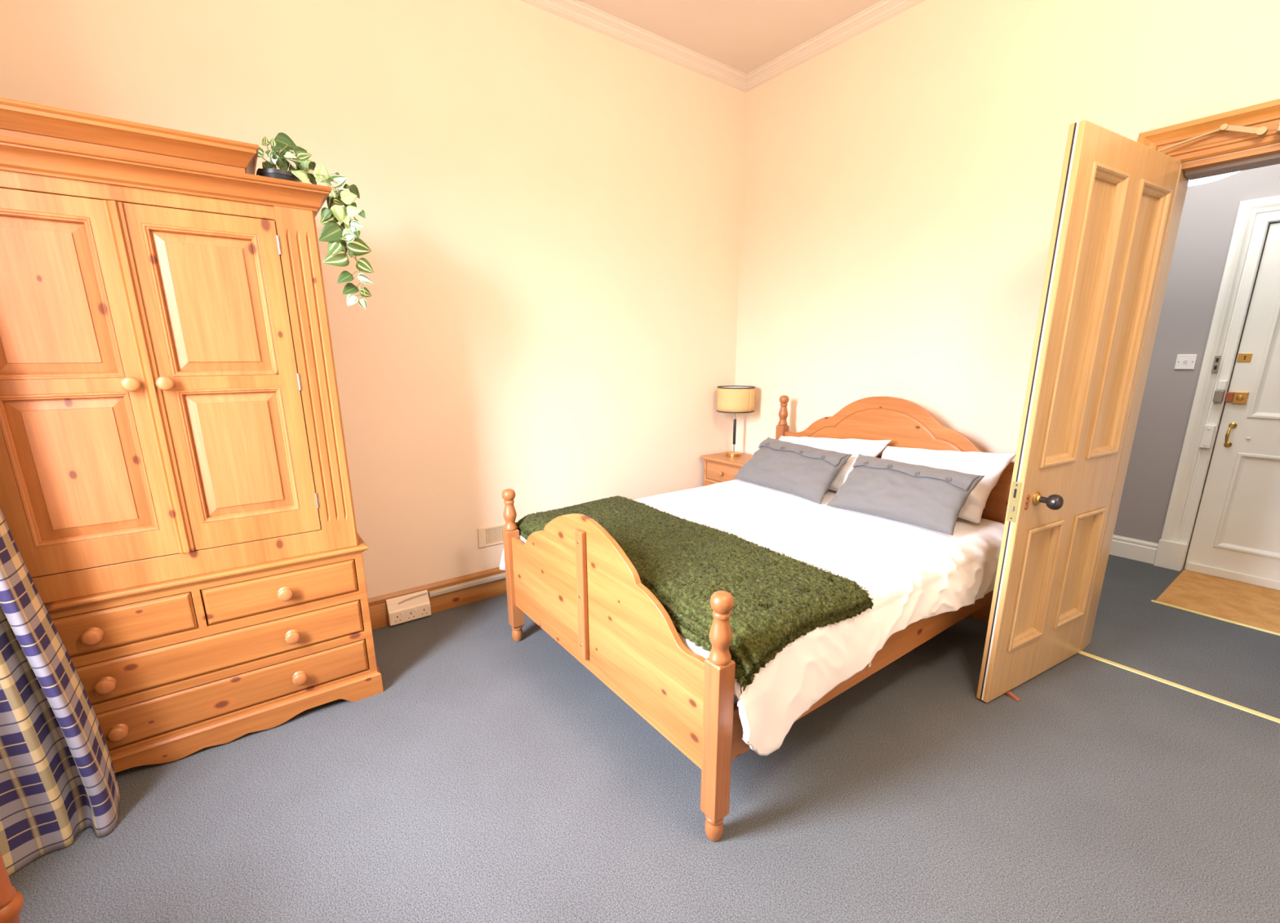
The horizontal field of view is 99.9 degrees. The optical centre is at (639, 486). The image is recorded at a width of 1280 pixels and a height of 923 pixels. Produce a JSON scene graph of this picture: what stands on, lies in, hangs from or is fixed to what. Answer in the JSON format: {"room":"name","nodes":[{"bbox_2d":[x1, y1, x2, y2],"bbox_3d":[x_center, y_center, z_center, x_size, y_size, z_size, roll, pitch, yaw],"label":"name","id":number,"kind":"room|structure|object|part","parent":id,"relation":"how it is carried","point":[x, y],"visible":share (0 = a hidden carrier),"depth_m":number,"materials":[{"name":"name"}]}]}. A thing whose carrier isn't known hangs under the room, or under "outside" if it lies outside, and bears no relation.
{"room":"bedroom","nodes":[
{"label":"bedroom","id":0,"kind":"room"},
{"bbox_2d":[0,0,746,599],"bbox_3d":[-0.891,-0.943,3.012,4.250,3.270,0.150,-10,17,-35],"label":"wall","id":1,"kind":"structure","parent":0,"point":[551,203],"depth_m":2.89,"materials":[{"name":"paint"}]},
{"bbox_2d":[386,590,431,626],"bbox_3d":[-1.269,0.672,2.959,0.216,0.143,0.048,-10,17,-35],"label":"box","id":2,"kind":"object","parent":1,"relation":"attached to","point":[417,607],"visible":1,"depth_m":2.95,"materials":[{"name":"beige plastic"}]},
{"bbox_2d":[390,610,404,625],"bbox_3d":[-1.313,0.714,2.913,0.064,0.064,0.003,-10,17,-35],"label":"outlet","id":3,"kind":"object","parent":2,"relation":"attached to","point":[397,617],"depth_m":2.91,"materials":[{"name":"white plastic"}]},
{"bbox_2d":[404,607,417,621],"bbox_3d":[-1.257,0.704,2.954,0.064,0.064,0.003,-10,17,-35],"label":"outlet","id":4,"kind":"object","parent":2,"relation":"attached to","point":[411,614],"depth_m":2.95,"materials":[{"name":"white plastic"}]},
{"bbox_2d":[398,592,426,604],"bbox_3d":[-1.247,0.618,2.957,0.154,0.027,0.012,-10,17,-36],"label":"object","id":5,"kind":"object","parent":2,"relation":"on","point":[425,593],"visible":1,"depth_m":2.95,"materials":[{"name":"beige plastic"}]},
{"bbox_2d":[417,604,431,617],"bbox_3d":[-1.200,0.694,2.994,0.064,0.064,0.003,-10,17,-35],"label":"outlet","id":6,"kind":"object","parent":2,"relation":"attached to","point":[424,610],"depth_m":2.99,"materials":[{"name":"white plastic"}]},
{"bbox_2d":[368,567,506,630],"bbox_3d":[-0.847,0.580,3.301,3.979,0.174,0.018,-10,17,-35],"label":"baseboard","id":7,"kind":"structure","parent":1,"relation":"attached to","point":[377,605],"depth_m":3.11,"materials":[{"name":"brown wood"}]},
{"bbox_2d":[428,572,506,597],"bbox_3d":[-0.412,0.473,3.583,1.925,0.033,0.022,-10,17,-35],"label":"conduit","id":8,"kind":"object","parent":1,"relation":"attached to","point":[502,575],"visible":0.45,"depth_m":3.14,"materials":[{"name":"beige plastic"}]},
{"bbox_2d":[477,520,518,548],"bbox_3d":[-0.846,0.290,3.238,0.260,0.120,0.010,-10,17,-35],"label":"air vent","id":9,"kind":"object","parent":1,"relation":"in","point":[494,534],"visible":0.58,"depth_m":3.21,"materials":[{"name":"beige plastic"}]},
{"bbox_2d":[519,0,925,92],"bbox_3d":[0.449,-2.069,0.853,3.980,0.074,4.400,-10,17,-35],"label":"crown molding","id":10,"kind":"structure","parent":1,"relation":"attached to","point":[576,11],"depth_m":3.16,"materials":[{"name":"paint"}]},
{"bbox_2d":[8,554,1279,922],"bbox_3d":[1.232,0.984,2.181,6.141,0.100,4.600,-10,17,-35],"label":"floor","id":11,"kind":"structure","parent":0,"point":[492,777],"depth_m":1.75,"materials":[{"name":"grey carpet"}]},
{"bbox_2d":[0,851,23,922],"bbox_3d":[-1.216,0.910,0.740,0.285,0.738,1.040,-10,17,-35],"label":"table","id":12,"kind":"object","parent":11,"relation":"on","point":[11,901],"visible":1,"depth_m":1.18,"materials":[{"name":"brown wood"}]},
{"bbox_2d":[0,97,383,773],"bbox_3d":[-1.740,-0.098,2.020,1.174,2.101,0.657,-10,17,-35],"label":"wardrobe","id":13,"kind":"object","parent":11,"relation":"on","point":[176,499],"visible":0.91,"depth_m":1.80,"materials":[{"name":"brown wood"}]},
{"bbox_3d":[-1.746,-0.548,1.568,0.290,0.464,0.022,-10,17,-35],"label":"door panel","id":14,"kind":"part","parent":13,"relation":"part of","materials":[{"name":"brown wood"}]},
{"bbox_3d":[-1.745,-0.056,1.687,0.290,0.460,0.022,-10,17,-35],"label":"door panel","id":15,"kind":"part","parent":13,"relation":"part of","materials":[{"name":"brown wood"}]},
{"bbox_3d":[-1.747,-0.284,1.632,0.404,1.113,0.023,-10,17,-35],"label":"door","id":16,"kind":"part","parent":13,"relation":"part of","materials":[{"name":"brown wood"}]},
{"bbox_3d":[-1.777,0.489,1.746,0.051,0.051,0.036,-10,17,-35],"label":"knob","id":17,"kind":"part","parent":13,"relation":"part of","materials":[{"name":"brown wood"}]},
{"bbox_3d":[-1.777,0.665,1.788,0.051,0.051,0.036,-10,17,-35],"label":"knob","id":18,"kind":"part","parent":13,"relation":"part of","materials":[{"name":"brown wood"}]},
{"bbox_3d":[-1.776,0.842,1.831,0.051,0.051,0.036,-10,17,-35],"label":"knob","id":19,"kind":"part","parent":13,"relation":"part of","materials":[{"name":"brown wood"}]},
{"bbox_3d":[-1.953,0.423,1.997,0.488,0.138,0.592,-10,17,-35],"label":"drawer","id":20,"kind":"part","parent":13,"relation":"part of","materials":[{"name":"brown wood"}]},
{"bbox_3d":[-1.797,-1.051,1.704,0.970,0.100,0.530,-10,17,-35],"label":"cornice","id":21,"kind":"part","parent":13,"relation":"part of","materials":[{"name":"brown wood"}]},
{"bbox_3d":[-1.605,-0.320,1.696,0.047,0.047,0.034,-10,17,-35],"label":"knob","id":22,"kind":"part","parent":13,"relation":"part of","materials":[{"name":"brown wood"}]},
{"bbox_3d":[-1.538,-0.332,1.745,0.047,0.047,0.034,-10,17,-35],"label":"knob","id":23,"kind":"part","parent":13,"relation":"part of","materials":[{"name":"brown wood"}]},
{"bbox_3d":[-1.743,-0.985,1.805,1.174,0.076,0.657,-10,17,-35],"label":"cornice","id":24,"kind":"part","parent":13,"relation":"part of","materials":[{"name":"brown wood"}]},
{"bbox_3d":[-1.746,0.279,2.121,1.116,0.028,0.632,-10,17,-35],"label":"waist moulding","id":25,"kind":"part","parent":13,"relation":"part of","materials":[{"name":"brown wood"}]},
{"bbox_3d":[-1.421,-0.606,1.802,0.292,0.464,0.022,-10,17,-35],"label":"door panel","id":26,"kind":"part","parent":13,"relation":"part of","materials":[{"name":"brown wood"}]},
{"bbox_3d":[-1.744,0.562,2.191,1.008,0.142,0.592,-10,17,-35],"label":"drawer","id":27,"kind":"part","parent":13,"relation":"part of","materials":[{"name":"brown wood"}]},
{"bbox_3d":[-1.420,-0.343,1.869,0.404,1.113,0.023,-10,17,-35],"label":"door","id":28,"kind":"part","parent":13,"relation":"part of","materials":[{"name":"brown wood"}]},
{"bbox_3d":[-1.743,0.739,2.233,1.008,0.144,0.592,-10,17,-35],"label":"drawer","id":29,"kind":"part","parent":13,"relation":"part of","materials":[{"name":"brown wood"}]},
{"bbox_3d":[-1.420,-0.114,1.921,0.292,0.460,0.022,-10,17,-35],"label":"door panel","id":30,"kind":"part","parent":13,"relation":"part of","materials":[{"name":"brown wood"}]},
{"bbox_2d":[257,168,299,182],"bbox_3d":[-1.274,-1.076,1.905,0.124,0.050,0.124,-10,17,-35],"label":"pot","id":31,"kind":"object","parent":13,"relation":"on","point":[294,175],"depth_m":1.86,"materials":[{"name":"grey plastic"}]},
{"bbox_3d":[-1.537,0.349,2.298,0.490,0.138,0.592,-10,17,-35],"label":"drawer","id":32,"kind":"part","parent":13,"relation":"part of","materials":[{"name":"brown wood"}]},
{"bbox_3d":[-1.352,0.413,2.053,0.051,0.051,0.036,-10,17,-35],"label":"knob","id":33,"kind":"part","parent":13,"relation":"part of","materials":[{"name":"brown wood"}]},
{"bbox_3d":[-1.351,0.589,2.095,0.051,0.051,0.036,-10,17,-35],"label":"knob","id":34,"kind":"part","parent":13,"relation":"part of","materials":[{"name":"brown wood"}]},
{"bbox_3d":[-1.351,0.766,2.138,0.051,0.051,0.036,-10,17,-35],"label":"knob","id":35,"kind":"part","parent":13,"relation":"part of","materials":[{"name":"brown wood"}]},
{"bbox_2d":[256,132,373,309],"bbox_3d":[-1.202,-0.968,1.989,0.342,0.605,0.254,-10,17,-35],"label":"vine","id":36,"kind":"object","parent":13,"relation":"on","point":[332,233],"visible":0.95,"depth_m":1.96,"materials":[{"name":"green plant"}]},
{"bbox_2d":[700,451,753,486],"bbox_3d":[0.726,0.121,4.089,0.364,0.685,0.451,-10,17,-35],"label":"nightstand","id":37,"kind":"object","parent":11,"relation":"on","point":[718,467],"visible":0.32,"depth_m":3.98,"materials":[{"name":"brown wood"}]},
{"bbox_3d":[0.619,0.196,4.026,0.020,0.406,0.357,-10,17,-35],"label":"cabinet door","id":38,"kind":"part","parent":37,"relation":"part of","materials":[{"name":"brown wood"}]},
{"bbox_3d":[0.617,-0.091,3.956,0.023,0.136,0.357,-10,17,-35],"label":"drawer","id":39,"kind":"part","parent":37,"relation":"part of","materials":[{"name":"brown wood"}]},
{"bbox_2d":[716,385,755,457],"bbox_3d":[0.708,-0.480,4.017,0.278,0.515,0.278,-10,17,-35],"label":"table lamp","id":40,"kind":"object","parent":37,"relation":"on","point":[735,399],"visible":1,"depth_m":3.88,"materials":[{"name":"beige fabric"}]},
{"bbox_3d":[0.708,-0.642,3.978,0.272,0.174,0.272,-10,17,-35],"label":"lamp shade","id":41,"kind":"part","parent":40,"relation":"part of","materials":[{"name":"fabric"}]},
{"bbox_2d":[502,395,1014,841],"bbox_3d":[0.601,0.210,2.641,2.068,1.193,1.514,-10,17,-35],"label":"bed","id":42,"kind":"object","parent":11,"relation":"on","point":[571,577],"visible":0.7,"depth_m":1.99,"materials":[{"name":"brown wood"}]},
{"bbox_3d":[-0.632,0.465,2.699,0.062,0.520,0.062,-10,17,-35],"label":"post","id":43,"kind":"part","parent":42,"relation":"part of","materials":[{"name":"brown wood"}]},
{"bbox_3d":[-0.205,0.421,2.086,0.024,0.633,1.394,-10,17,-35],"label":"footboard","id":44,"kind":"part","parent":42,"relation":"part of","materials":[{"name":"brown wood"}]},
{"bbox_3d":[0.224,0.737,1.560,0.062,0.520,0.062,-10,17,-35],"label":"post","id":45,"kind":"part","parent":42,"relation":"part of","materials":[{"name":"brown wood"}]},
{"bbox_2d":[733,694,738,704],"bbox_3d":[0.596,0.369,2.675,1.916,0.262,1.378,-10,17,-35],"label":"mattress","id":46,"kind":"object","parent":42,"relation":"on","point":[735,699],"visible":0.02,"depth_m":1.64,"materials":[{"name":"grey fabric"}]},
{"bbox_2d":[499,479,1004,755],"bbox_3d":[0.532,0.345,2.736,1.909,0.398,1.805,-10,17,-35],"label":"duvet","id":47,"kind":"object","parent":46,"relation":"on","point":[911,573],"visible":0.52,"depth_m":2.21,"materials":[{"name":"white fabric"}]},
{"bbox_2d":[515,496,873,694],"bbox_3d":[0.050,0.301,2.297,0.683,0.183,1.654,-10,17,-35],"label":"throw blanket","id":48,"kind":"object","parent":47,"relation":"on","point":[779,599],"visible":0.77,"depth_m":1.86,"materials":[{"name":"green fabric"}]},
{"bbox_2d":[732,437,852,503],"bbox_3d":[0.890,-0.118,3.244,0.257,0.267,0.727,-9,16,-31],"label":"cushion","id":49,"kind":"object","parent":47,"relation":"on","point":[806,472],"visible":1,"depth_m":3.13,"materials":[{"name":"grey fabric"}]},
{"bbox_2d":[778,435,891,491],"bbox_3d":[1.080,-0.166,3.293,0.253,0.316,0.829,-10,17,-35],"label":"pillow","id":50,"kind":"object","parent":47,"relation":"on","point":[873,448],"visible":0.31,"depth_m":3.09,"materials":[{"name":"white fabric"}]},
{"bbox_2d":[826,453,984,535],"bbox_3d":[1.293,0.025,2.665,0.246,0.268,0.670,-10,17,-35],"label":"cushion","id":51,"kind":"object","parent":47,"relation":"on","point":[925,496],"visible":1,"depth_m":2.58,"materials":[{"name":"grey fabric"}]},
{"bbox_2d":[880,445,1016,524],"bbox_3d":[1.501,-0.046,2.788,0.231,0.335,0.695,-10,17,-35],"label":"pillow","id":52,"kind":"object","parent":47,"relation":"on","point":[989,465],"visible":0.4,"depth_m":2.60,"materials":[{"name":"white fabric"}]},
{"bbox_3d":[0.982,0.008,3.802,0.062,0.877,0.062,-10,17,-35],"label":"post","id":53,"kind":"part","parent":42,"relation":"part of","materials":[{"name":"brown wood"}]},
{"bbox_3d":[1.018,0.620,2.157,1.937,0.176,0.022,-10,17,-35],"label":"rail","id":54,"kind":"part","parent":42,"relation":"part of","materials":[{"name":"brown wood"}]},
{"bbox_3d":[1.409,-0.078,3.179,0.024,0.893,1.394,-10,17,-35],"label":"headboard","id":55,"kind":"part","parent":42,"relation":"part of","materials":[{"name":"brown wood"}]},
{"bbox_2d":[1005,691,1020,701],"bbox_3d":[1.589,0.894,2.293,0.018,0.019,0.054,-8,16,-29],"label":"wedge","id":56,"kind":"object","parent":11,"relation":"on","point":[1009,694],"visible":1,"depth_m":2.29,"materials":[{"name":"orange wood"}]},
{"bbox_2d":[1078,651,1279,723],"bbox_3d":[2.413,0.895,2.307,0.032,0.005,0.860,-10,17,-35],"label":"threshold strip","id":57,"kind":"object","parent":11,"relation":"on","point":[1180,686],"visible":1,"depth_m":2.35,"materials":[{"name":"gold metal"}]},
{"bbox_2d":[1151,600,1279,635],"bbox_3d":[3.313,0.770,2.805,0.022,0.008,0.970,-10,17,-35],"label":"edging","id":58,"kind":"object","parent":11,"relation":"on","point":[1152,601],"visible":1,"depth_m":2.96,"materials":[{"name":"gold metal"}]},
{"bbox_2d":[1155,569,1279,633],"bbox_3d":[3.645,0.713,3.036,0.792,0.006,0.955,-10,17,-35],"label":"door mat","id":59,"kind":"object","parent":11,"relation":"on","point":[1258,606],"visible":1,"depth_m":3.19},
{"bbox_2d":[578,0,881,73],"bbox_3d":[0.461,-2.156,0.841,4.250,0.100,4.600,-10,17,-35],"label":"ceiling","id":60,"kind":"structure","parent":0,"point":[744,36],"depth_m":3.05,"materials":[{"name":"paint"}]},
{"bbox_2d":[732,0,1279,648],"bbox_3d":[2.107,-0.806,2.422,0.138,3.280,4.400,-10,17,-35],"label":"wall","id":61,"kind":"structure","parent":0,"point":[901,180],"depth_m":2.85,"materials":[{"name":"paint"}]},
{"bbox_2d":[968,601,991,622],"bbox_3d":[1.396,0.501,3.594,0.018,0.174,2.170,-10,17,-35],"label":"baseboard","id":62,"kind":"structure","parent":61,"relation":"attached to","point":[983,614],"depth_m":2.95,"materials":[{"name":"brown wood"}]},
{"bbox_2d":[976,120,1181,702],"bbox_3d":[1.796,-0.182,2.166,0.803,2.154,0.136,-8,16,-28],"label":"door","id":63,"kind":"structure","parent":61,"relation":"in","point":[1116,194],"depth_m":2.12,"materials":[{"name":"wood"}]},
{"bbox_3d":[1.433,0.062,2.063,0.003,0.157,0.032,-8,15,-28],"label":"lock plate","id":64,"kind":"part","parent":63,"relation":"part of","materials":[{"name":"metal"}]},
{"bbox_3d":[1.634,0.410,2.258,0.270,0.527,0.061,-8,16,-28],"label":"panel","id":65,"kind":"part","parent":63,"relation":"part of","materials":[{"name":"paint"}]},
{"bbox_3d":[1.566,0.059,2.053,0.060,0.060,0.074,-8,16,-28],"label":"knob","id":66,"kind":"part","parent":63,"relation":"part of","materials":[{"name":"brown metal"}]},
{"bbox_3d":[1.964,0.365,2.438,0.273,0.527,0.061,-8,16,-28],"label":"panel","id":67,"kind":"part","parent":63,"relation":"part of","materials":[{"name":"paint"}]},
{"bbox_3d":[1.630,-0.599,2.014,0.270,1.052,0.061,-8,16,-28],"label":"panel","id":68,"kind":"part","parent":63,"relation":"part of","materials":[{"name":"paint"}]},
{"bbox_3d":[1.960,-0.643,2.195,0.273,1.052,0.061,-8,16,-28],"label":"panel","id":69,"kind":"part","parent":63,"relation":"part of","materials":[{"name":"paint"}]},
{"bbox_2d":[1079,98,1279,652],"bbox_3d":[2.451,-0.228,2.068,0.206,2.300,1.150,-10,17,-35],"label":"door frame","id":70,"kind":"structure","parent":61,"relation":"attached to","point":[1182,182],"depth_m":2.13,"materials":[{"name":"paint"}]},
{"bbox_2d":[1113,164,1279,568],"bbox_3d":[3.749,-0.831,3.288,0.100,2.910,3.800,-10,17,-35],"label":"wall","id":71,"kind":"structure","parent":0,"point":[1210,210],"depth_m":3.50,"materials":[{"name":"grey paint"}]},
{"bbox_2d":[1109,534,1158,564],"bbox_3d":[3.077,0.315,4.395,0.020,0.147,1.697,-10,17,-35],"label":"baseboard","id":72,"kind":"structure","parent":71,"relation":"attached to","point":[1135,549],"depth_m":3.82,"materials":[{"name":"white paint"}]},
{"bbox_2d":[1173,354,1197,369],"bbox_3d":[3.535,-0.804,3.488,0.017,0.094,0.094,-10,17,-35],"label":"light switch","id":73,"kind":"object","parent":71,"relation":"attached to","point":[1184,362],"visible":1,"depth_m":3.48,"materials":[{"name":"white plastic"}]},
{"bbox_2d":[1199,425,1216,448],"bbox_3d":[3.623,-0.314,3.437,0.040,0.144,0.048,-10,17,-35],"label":"keep","id":74,"kind":"object","parent":71,"relation":"attached to","point":[1208,433],"visible":1,"depth_m":3.43,"materials":[{"name":"white paint"}]},
{"bbox_2d":[1153,195,1279,571],"bbox_3d":[3.923,-0.459,3.002,0.058,2.299,1.195,-10,17,-35],"label":"door frame","id":75,"kind":"structure","parent":71,"relation":"attached to","point":[1254,216],"depth_m":3.37,"materials":[{"name":"white paint"}]},
{"bbox_2d":[1211,355,1222,373],"bbox_3d":[3.590,-0.759,3.353,0.007,0.104,0.028,-10,17,-35],"label":"strike plate","id":76,"kind":"object","parent":71,"relation":"attached to","point":[1217,359],"visible":1,"depth_m":3.35,"materials":[{"name":"silver metal"}]},
{"bbox_2d":[1213,381,1227,402],"bbox_3d":[3.625,-0.590,3.363,0.044,0.130,0.040,-10,17,-35],"label":"keep","id":77,"kind":"object","parent":71,"relation":"attached to","point":[1219,395],"visible":1,"depth_m":3.35,"materials":[{"name":"silver metal"}]},
{"bbox_2d":[1184,222,1279,591],"bbox_3d":[3.948,-0.399,3.035,0.108,2.154,0.917,-10,17,-35],"label":"door","id":78,"kind":"structure","parent":71,"relation":"in","point":[1236,536],"depth_m":3.34,"materials":[{"name":"white paint"}]},
{"bbox_3d":[3.686,-0.317,3.373,0.055,0.131,0.018,-8,16,-30],"label":"pull handle","id":79,"kind":"part","parent":78,"relation":"part of","materials":[{"name":"gold metal"}]},
{"bbox_3d":[3.956,0.622,3.282,0.018,0.054,0.905,-10,17,-35],"label":"rail","id":80,"kind":"part","parent":78,"relation":"part of","materials":[{"name":"white paint"}]},
{"bbox_3d":[3.710,-0.544,3.327,0.022,0.070,0.060,-10,17,-35],"label":"latch plate","id":81,"kind":"part","parent":78,"relation":"part of","materials":[{"name":"gold metal"}]},
{"bbox_3d":[3.701,-0.784,3.295,0.004,0.052,0.057,-10,17,-35],"label":"keyhole plate","id":82,"kind":"part","parent":78,"relation":"part of","materials":[{"name":"gold metal"}]},
{"bbox_3d":[3.940,0.149,3.217,0.040,0.627,0.610,-10,17,-35],"label":"panel","id":83,"kind":"part","parent":78,"relation":"part of","materials":[{"name":"white paint"}]},
{"bbox_3d":[3.936,-0.823,2.982,0.040,0.943,0.610,-10,17,-35],"label":"panel","id":84,"kind":"part","parent":78,"relation":"part of","materials":[{"name":"white paint"}]},
{"bbox_2d":[1157,121,1279,151],"bbox_3d":[2.192,-1.291,1.950,0.060,0.076,0.543,-11,17,-37],"label":"door closer","id":85,"kind":"object","parent":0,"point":[1260,131],"depth_m":1.97,"materials":[{"name":"gold metal"}]},
{"bbox_3d":[2.093,-1.320,2.089,0.209,0.068,0.037,11,17,38],"label":"rod arm","id":86,"kind":"part","parent":85,"relation":"part of","materials":[{"name":"gold metal"}]},
{"bbox_3d":[2.197,-1.300,1.963,0.009,0.065,0.122,-9,16,-31],"label":"flat arm","id":87,"kind":"part","parent":85,"relation":"part of","materials":[{"name":"gold metal"}]},
{"bbox_3d":[3.065,-2.173,2.444,1.791,0.100,4.000,-10,17,-35],"label":"ceiling","id":88,"kind":"structure","parent":0,"visible":0},
{"bbox_2d":[1187,171,1239,186],"bbox_3d":[2.831,-1.853,2.682,0.720,0.633,0.720,-10,17,-35],"label":"pendant lamp","id":89,"kind":"object","parent":88,"relation":"hanging from","point":[1206,180],"visible":0.06,"depth_m":2.71,"materials":[{"name":"white"}]},
{"bbox_3d":[-1.222,-0.217,0.017,0.200,3.270,4.700,-10,17,-35],"label":"wall","id":90,"kind":"structure","parent":0,"visible":0},
{"bbox_2d":[0,507,120,875],"bbox_3d":[-1.729,-0.240,1.210,0.327,2.751,0.539,-10,17,-35],"label":"curtain","id":91,"kind":"object","parent":90,"relation":"hanging from","point":[58,780],"visible":0.99,"depth_m":1.56,"materials":[{"name":"fabric"}]}
]}

